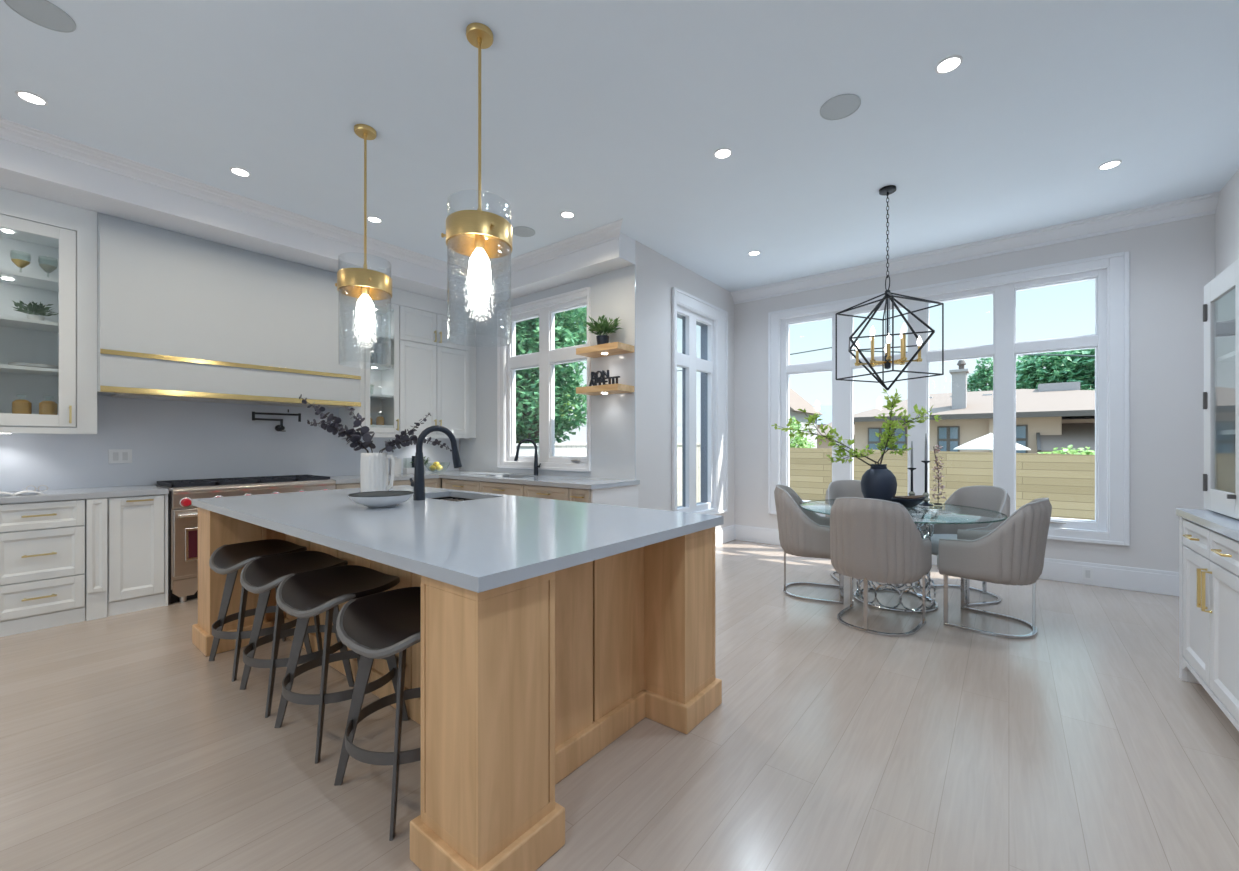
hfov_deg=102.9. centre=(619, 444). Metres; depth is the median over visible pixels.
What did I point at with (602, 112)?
ceiling
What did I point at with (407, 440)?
stem
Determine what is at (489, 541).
island countertop
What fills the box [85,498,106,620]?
pilaster
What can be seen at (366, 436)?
stem
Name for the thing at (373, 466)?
pitcher vase
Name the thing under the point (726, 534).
baseboard
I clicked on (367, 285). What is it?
glass pendant
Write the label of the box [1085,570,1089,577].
socket
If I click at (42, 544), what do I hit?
base cabinet
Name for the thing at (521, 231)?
ceiling speaker
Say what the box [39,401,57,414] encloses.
canister
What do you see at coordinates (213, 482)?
cooktop
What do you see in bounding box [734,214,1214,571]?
wall
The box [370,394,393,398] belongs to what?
shelf
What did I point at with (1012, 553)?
dining chair
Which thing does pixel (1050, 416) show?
bungalow
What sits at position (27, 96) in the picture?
recessed light
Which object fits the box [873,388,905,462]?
leafy branch
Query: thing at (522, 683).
kitchen island
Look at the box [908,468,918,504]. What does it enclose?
candle holder
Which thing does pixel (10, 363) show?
serving tray
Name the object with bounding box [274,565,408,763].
counter stool
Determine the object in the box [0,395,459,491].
wall
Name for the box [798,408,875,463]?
leafy branch
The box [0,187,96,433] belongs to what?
upper cabinet
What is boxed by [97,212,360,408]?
range hood
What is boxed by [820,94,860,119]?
ceiling speaker
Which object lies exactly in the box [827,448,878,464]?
leafy branch
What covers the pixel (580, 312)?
tree
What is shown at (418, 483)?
kitchen faucet
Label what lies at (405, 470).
glass canister
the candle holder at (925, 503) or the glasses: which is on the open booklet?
the glasses
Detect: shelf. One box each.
[0,269,58,291]
[0,315,58,332]
[0,364,58,375]
[370,334,393,343]
[370,363,393,370]
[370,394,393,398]
[576,342,633,357]
[576,383,633,395]
[1216,350,1235,361]
[1216,429,1235,434]
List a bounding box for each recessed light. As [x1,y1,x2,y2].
[15,90,47,105]
[230,167,250,176]
[367,216,381,222]
[560,211,574,217]
[714,148,731,158]
[748,251,759,255]
[935,55,962,73]
[1098,160,1121,169]
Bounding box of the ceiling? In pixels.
[0,0,1238,291]
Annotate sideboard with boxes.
[1176,508,1238,730]
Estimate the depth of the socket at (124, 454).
4.15 m
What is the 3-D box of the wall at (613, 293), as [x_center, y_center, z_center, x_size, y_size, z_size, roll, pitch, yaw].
[-0.969,-0.370,5.827,2.963,3.280,0.137,0,0,38]
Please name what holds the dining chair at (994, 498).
on the floor
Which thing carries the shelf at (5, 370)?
attached to the upper cabinet at (31, 227)
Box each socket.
[113,452,118,460]
[122,452,127,459]
[361,286,369,295]
[475,234,484,249]
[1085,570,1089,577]
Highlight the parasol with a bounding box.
[953,433,1030,451]
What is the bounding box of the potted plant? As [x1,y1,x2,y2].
[581,315,621,344]
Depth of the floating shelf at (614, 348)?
4.83 m
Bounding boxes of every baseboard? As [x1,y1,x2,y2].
[715,525,734,545]
[734,524,1178,595]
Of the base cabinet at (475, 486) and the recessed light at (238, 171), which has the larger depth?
the base cabinet at (475, 486)
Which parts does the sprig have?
stem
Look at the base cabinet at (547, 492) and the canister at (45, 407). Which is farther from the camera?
the base cabinet at (547, 492)
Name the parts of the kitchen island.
post panel, panel, panel, post panel, panel, post panel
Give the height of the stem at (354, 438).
0.448 m
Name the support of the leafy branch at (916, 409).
in the vase at (878, 482)
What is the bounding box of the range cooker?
[154,475,335,602]
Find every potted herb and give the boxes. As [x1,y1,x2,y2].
[12,300,58,320]
[410,456,429,472]
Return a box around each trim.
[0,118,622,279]
[0,139,635,308]
[731,191,1219,303]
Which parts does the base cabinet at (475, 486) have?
drawer, drawer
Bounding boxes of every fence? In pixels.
[537,443,700,505]
[790,448,1094,519]
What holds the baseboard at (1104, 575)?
attached to the wall at (1171, 263)
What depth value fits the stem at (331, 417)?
3.48 m
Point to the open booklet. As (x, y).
(24, 491)
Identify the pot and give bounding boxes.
[26,314,44,320]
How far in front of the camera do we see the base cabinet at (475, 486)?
5.23 m
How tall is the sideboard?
0.920 m
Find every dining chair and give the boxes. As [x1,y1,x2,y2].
[774,484,843,604]
[825,480,898,585]
[830,497,931,636]
[915,486,1009,606]
[937,498,1051,638]
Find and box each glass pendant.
[335,124,391,367]
[441,22,511,342]
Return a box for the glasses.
[22,485,47,490]
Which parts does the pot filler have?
arm, arm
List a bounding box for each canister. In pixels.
[39,401,57,414]
[390,456,400,473]
[403,456,414,473]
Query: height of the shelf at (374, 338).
0.024 m
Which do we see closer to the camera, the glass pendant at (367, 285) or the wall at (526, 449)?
the glass pendant at (367, 285)
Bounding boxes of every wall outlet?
[108,449,131,463]
[1083,567,1092,580]
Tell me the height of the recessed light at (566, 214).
0.006 m
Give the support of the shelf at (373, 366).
attached to the upper cabinet at (382, 400)
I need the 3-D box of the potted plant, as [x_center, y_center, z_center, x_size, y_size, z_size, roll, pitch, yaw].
[-0.166,-1.126,4.896,0.374,0.314,0.418,0,0,-33]
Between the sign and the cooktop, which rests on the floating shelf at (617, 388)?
the sign
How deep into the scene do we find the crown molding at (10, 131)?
4.17 m
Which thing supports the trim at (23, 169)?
attached to the wall at (167, 439)
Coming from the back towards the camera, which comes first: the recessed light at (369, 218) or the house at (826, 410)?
the house at (826, 410)
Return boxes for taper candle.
[911,441,912,467]
[924,434,926,460]
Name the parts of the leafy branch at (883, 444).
stem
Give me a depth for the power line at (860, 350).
12.85 m
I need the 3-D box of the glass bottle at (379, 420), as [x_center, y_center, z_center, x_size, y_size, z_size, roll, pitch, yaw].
[-2.724,-0.284,5.623,0.086,0.135,0.087,0,0,38]
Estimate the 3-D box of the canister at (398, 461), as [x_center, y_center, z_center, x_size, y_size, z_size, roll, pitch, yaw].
[-2.631,0.245,5.805,0.128,0.207,0.128,0,0,38]
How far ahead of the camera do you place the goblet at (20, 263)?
3.57 m
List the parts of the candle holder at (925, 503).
stem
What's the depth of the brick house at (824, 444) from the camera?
35.26 m
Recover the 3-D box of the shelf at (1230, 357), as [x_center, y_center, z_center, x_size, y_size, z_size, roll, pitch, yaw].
[2.595,-0.441,1.552,0.444,0.022,2.302,0,0,38]
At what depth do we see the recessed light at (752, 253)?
5.19 m
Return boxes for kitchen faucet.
[410,425,461,499]
[514,439,540,474]
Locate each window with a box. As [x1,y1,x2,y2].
[497,287,590,471]
[672,287,727,514]
[768,251,1129,545]
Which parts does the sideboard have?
leg, handle, drawer, door, handle, handle, handle, drawer, door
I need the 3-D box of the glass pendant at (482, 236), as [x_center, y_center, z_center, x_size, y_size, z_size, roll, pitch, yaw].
[-0.671,-1.257,2.419,0.333,1.504,0.334,0,0,38]
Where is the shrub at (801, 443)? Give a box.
[790,417,815,447]
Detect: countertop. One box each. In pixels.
[0,485,168,503]
[192,485,723,592]
[328,470,639,488]
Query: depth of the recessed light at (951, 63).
2.61 m
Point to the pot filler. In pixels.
(280, 427)
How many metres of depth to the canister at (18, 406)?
3.54 m
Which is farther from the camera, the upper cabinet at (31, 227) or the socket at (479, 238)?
the upper cabinet at (31, 227)
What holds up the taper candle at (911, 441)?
on the candle holder at (911, 493)
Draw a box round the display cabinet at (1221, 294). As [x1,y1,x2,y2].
[1203,258,1238,519]
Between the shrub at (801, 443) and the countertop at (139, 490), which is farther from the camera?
the shrub at (801, 443)
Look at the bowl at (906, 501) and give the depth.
4.04 m
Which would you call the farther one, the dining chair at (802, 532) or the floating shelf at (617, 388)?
the floating shelf at (617, 388)
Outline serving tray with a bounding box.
[7,362,58,368]
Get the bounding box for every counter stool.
[209,539,312,681]
[240,551,354,717]
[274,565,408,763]
[334,587,420,840]
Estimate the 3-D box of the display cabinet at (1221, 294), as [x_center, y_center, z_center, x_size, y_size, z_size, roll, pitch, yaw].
[2.575,-0.251,1.568,0.523,1.198,2.350,0,0,38]
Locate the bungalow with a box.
[854,360,1094,453]
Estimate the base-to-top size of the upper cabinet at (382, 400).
1.691 m
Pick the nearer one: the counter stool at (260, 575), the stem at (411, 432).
the counter stool at (260, 575)
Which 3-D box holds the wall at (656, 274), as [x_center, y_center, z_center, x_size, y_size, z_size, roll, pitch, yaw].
[0.832,-0.370,5.896,0.220,3.280,2.450,0,0,38]
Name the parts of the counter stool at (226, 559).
leg, leg, seat, leg, leg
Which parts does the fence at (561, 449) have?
cap rail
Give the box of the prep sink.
[431,497,475,501]
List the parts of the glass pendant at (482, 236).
lamp shade, rod, bulb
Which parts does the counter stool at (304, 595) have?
leg, leg, seat, leg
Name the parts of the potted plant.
pot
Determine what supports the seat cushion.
on the dining chair at (994, 498)
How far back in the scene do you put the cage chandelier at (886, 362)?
3.85 m
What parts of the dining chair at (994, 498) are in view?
rail, leg, leg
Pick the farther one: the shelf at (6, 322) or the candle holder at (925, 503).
the candle holder at (925, 503)
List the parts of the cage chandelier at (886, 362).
candle arm, bulb, candle arm, chain, stem, bulb, box frame, diamond frame, candle arm, bulb, candle arm, bulb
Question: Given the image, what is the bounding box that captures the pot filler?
[252,409,300,430]
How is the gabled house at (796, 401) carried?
on the ground
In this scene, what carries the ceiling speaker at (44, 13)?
attached to the ceiling
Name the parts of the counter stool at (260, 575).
leg, leg, seat, leg, leg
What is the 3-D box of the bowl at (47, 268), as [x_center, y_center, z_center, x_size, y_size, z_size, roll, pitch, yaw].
[-4.263,-1.306,3.686,0.089,0.049,0.090,0,0,38]
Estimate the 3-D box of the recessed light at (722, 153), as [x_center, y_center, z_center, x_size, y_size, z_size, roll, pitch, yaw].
[0.714,-2.007,3.410,0.124,0.006,0.124,0,0,38]
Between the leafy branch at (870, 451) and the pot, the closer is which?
the pot
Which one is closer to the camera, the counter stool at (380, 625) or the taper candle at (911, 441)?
the counter stool at (380, 625)
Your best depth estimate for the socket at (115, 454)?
4.10 m
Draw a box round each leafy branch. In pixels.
[772,418,871,466]
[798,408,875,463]
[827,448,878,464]
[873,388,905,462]
[873,404,941,464]
[877,439,910,463]
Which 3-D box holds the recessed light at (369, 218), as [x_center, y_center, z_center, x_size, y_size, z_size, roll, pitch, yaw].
[-2.188,-2.007,4.412,0.124,0.006,0.124,0,0,38]
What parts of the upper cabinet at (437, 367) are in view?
door, door, light rail, door, door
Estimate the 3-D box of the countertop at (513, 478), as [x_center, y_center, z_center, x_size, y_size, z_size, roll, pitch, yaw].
[-1.546,0.370,5.042,3.001,0.040,1.835,0,0,38]
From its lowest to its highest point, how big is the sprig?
0.516 m
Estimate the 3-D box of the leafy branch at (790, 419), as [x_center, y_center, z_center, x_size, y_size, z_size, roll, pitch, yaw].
[1.722,-0.014,4.164,0.919,0.476,0.228,0,0,2]
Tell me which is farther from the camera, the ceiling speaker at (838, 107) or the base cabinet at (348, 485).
the base cabinet at (348, 485)
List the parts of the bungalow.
pane, pane, pane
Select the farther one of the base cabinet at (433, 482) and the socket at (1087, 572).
the base cabinet at (433, 482)
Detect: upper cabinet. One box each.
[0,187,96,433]
[339,287,399,437]
[399,289,475,437]
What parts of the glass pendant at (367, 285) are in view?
lamp shade, rod, bulb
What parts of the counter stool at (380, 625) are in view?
leg, seat, leg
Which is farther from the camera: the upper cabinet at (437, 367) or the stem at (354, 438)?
the upper cabinet at (437, 367)
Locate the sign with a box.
[589,370,619,385]
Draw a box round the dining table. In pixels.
[800,499,1007,612]
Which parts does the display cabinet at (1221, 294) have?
knob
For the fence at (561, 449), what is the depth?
13.71 m
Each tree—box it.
[516,306,586,442]
[516,312,580,442]
[516,320,538,441]
[967,357,992,391]
[1016,348,1094,389]
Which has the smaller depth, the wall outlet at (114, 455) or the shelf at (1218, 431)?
the shelf at (1218, 431)
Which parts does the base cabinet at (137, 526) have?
handle, panel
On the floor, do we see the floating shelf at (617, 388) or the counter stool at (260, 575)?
the counter stool at (260, 575)
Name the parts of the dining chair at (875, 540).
leg, leg, rail, leg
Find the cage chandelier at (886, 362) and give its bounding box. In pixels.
[835,185,943,389]
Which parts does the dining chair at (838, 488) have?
rail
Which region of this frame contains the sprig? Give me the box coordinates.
[930,445,945,504]
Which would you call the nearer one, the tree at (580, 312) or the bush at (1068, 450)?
the bush at (1068, 450)
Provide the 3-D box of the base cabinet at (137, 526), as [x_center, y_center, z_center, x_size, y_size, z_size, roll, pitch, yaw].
[-3.883,0.831,3.941,0.662,0.879,0.330,0,0,38]
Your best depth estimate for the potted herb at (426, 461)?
6.01 m
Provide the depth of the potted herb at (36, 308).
3.61 m
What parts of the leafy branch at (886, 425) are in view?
stem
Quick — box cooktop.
[154,479,333,490]
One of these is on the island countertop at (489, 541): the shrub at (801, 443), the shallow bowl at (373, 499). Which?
the shallow bowl at (373, 499)
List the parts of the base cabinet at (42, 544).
handle, handle, handle, drawer, drawer, drawer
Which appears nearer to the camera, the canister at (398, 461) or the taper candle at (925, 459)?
the taper candle at (925, 459)
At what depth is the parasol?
15.27 m
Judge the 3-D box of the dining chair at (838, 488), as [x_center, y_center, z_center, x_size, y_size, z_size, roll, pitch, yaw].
[2.279,0.813,4.688,0.592,0.914,0.637,0,0,5]
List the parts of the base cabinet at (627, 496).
drawer, panel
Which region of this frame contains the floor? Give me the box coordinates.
[0,540,1238,870]
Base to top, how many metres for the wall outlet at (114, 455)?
0.116 m
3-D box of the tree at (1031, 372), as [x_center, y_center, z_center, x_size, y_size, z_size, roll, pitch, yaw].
[31.286,-2.642,31.133,10.709,9.047,6.451,0,0,29]
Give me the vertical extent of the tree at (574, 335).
8.191 m
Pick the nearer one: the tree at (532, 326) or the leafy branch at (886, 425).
the leafy branch at (886, 425)
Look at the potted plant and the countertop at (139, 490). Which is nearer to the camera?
the countertop at (139, 490)
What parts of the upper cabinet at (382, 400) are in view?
door, light rail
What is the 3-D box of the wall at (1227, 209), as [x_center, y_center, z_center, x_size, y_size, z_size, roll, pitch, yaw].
[2.002,-0.370,0.236,0.220,3.280,9.450,0,0,38]
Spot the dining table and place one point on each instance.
(930, 518)
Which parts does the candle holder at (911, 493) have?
stem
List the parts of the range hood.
filter panel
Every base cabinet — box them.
[0,499,84,636]
[107,494,167,615]
[335,482,388,488]
[388,478,440,487]
[442,479,523,498]
[524,485,569,500]
[569,485,637,507]
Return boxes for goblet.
[10,251,29,267]
[38,256,57,272]
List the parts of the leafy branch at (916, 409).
stem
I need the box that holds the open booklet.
[0,490,42,494]
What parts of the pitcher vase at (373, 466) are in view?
handle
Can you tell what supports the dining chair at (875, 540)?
on the floor
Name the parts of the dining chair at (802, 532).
leg, rail, leg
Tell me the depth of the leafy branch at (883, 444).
4.21 m
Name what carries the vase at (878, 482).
on the dining table
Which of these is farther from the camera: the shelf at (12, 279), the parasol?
the parasol
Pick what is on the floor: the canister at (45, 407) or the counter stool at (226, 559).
the counter stool at (226, 559)
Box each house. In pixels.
[790,388,822,447]
[813,405,831,428]
[817,422,854,448]
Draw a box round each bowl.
[11,259,29,267]
[39,264,56,272]
[348,491,413,507]
[892,495,925,507]
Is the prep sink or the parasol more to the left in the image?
the prep sink
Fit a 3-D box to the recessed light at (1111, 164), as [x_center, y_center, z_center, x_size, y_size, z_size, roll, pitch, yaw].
[3.525,-2.007,3.550,0.124,0.006,0.124,0,0,38]
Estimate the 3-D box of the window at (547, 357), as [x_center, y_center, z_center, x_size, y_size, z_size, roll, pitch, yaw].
[-0.872,-0.688,5.735,1.538,1.953,0.161,0,0,38]
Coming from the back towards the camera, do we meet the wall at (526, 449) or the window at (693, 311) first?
the wall at (526, 449)
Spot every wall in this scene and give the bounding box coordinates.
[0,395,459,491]
[460,264,635,480]
[516,443,537,455]
[636,241,733,529]
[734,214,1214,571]
[1215,169,1238,276]
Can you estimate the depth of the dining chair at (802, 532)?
4.05 m
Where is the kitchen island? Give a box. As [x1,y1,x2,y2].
[192,496,721,870]
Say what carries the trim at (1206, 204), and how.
attached to the wall at (1171, 263)
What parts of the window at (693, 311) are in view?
frame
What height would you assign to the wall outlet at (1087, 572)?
0.116 m
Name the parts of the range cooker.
trim, leg, kick panel, oven door, knob, door handle, control panel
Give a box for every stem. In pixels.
[299,394,367,452]
[307,419,368,452]
[346,407,375,452]
[379,412,430,452]
[381,435,451,452]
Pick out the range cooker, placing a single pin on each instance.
(182, 515)
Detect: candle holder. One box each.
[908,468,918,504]
[919,461,932,505]
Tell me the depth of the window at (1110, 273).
4.89 m
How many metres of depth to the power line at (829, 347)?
16.61 m
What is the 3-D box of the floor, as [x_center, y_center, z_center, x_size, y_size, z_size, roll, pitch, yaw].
[-0.898,1.345,2.522,7.166,0.150,9.450,0,0,38]
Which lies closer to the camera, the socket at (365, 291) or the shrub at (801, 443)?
the socket at (365, 291)
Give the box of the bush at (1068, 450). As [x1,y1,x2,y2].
[1037,445,1094,454]
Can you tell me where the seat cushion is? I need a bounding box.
[924,534,956,555]
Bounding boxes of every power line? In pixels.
[677,347,831,370]
[860,350,1094,356]
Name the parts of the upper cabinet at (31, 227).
door, light rail, handle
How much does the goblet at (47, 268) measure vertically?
0.175 m
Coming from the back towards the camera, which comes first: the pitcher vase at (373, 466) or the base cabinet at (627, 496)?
the base cabinet at (627, 496)
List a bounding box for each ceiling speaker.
[3,0,75,32]
[512,226,534,236]
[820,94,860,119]
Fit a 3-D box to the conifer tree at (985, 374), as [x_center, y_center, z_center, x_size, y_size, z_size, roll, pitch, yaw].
[20.154,-1.555,27.391,2.098,6.872,1.930,0,0,38]
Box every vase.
[360,453,395,491]
[861,464,896,500]
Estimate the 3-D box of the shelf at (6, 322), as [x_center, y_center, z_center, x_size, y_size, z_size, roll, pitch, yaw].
[-4.397,-0.882,3.551,0.339,0.024,0.589,0,0,38]
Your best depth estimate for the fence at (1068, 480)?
9.70 m
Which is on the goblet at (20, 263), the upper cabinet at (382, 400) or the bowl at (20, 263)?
the bowl at (20, 263)

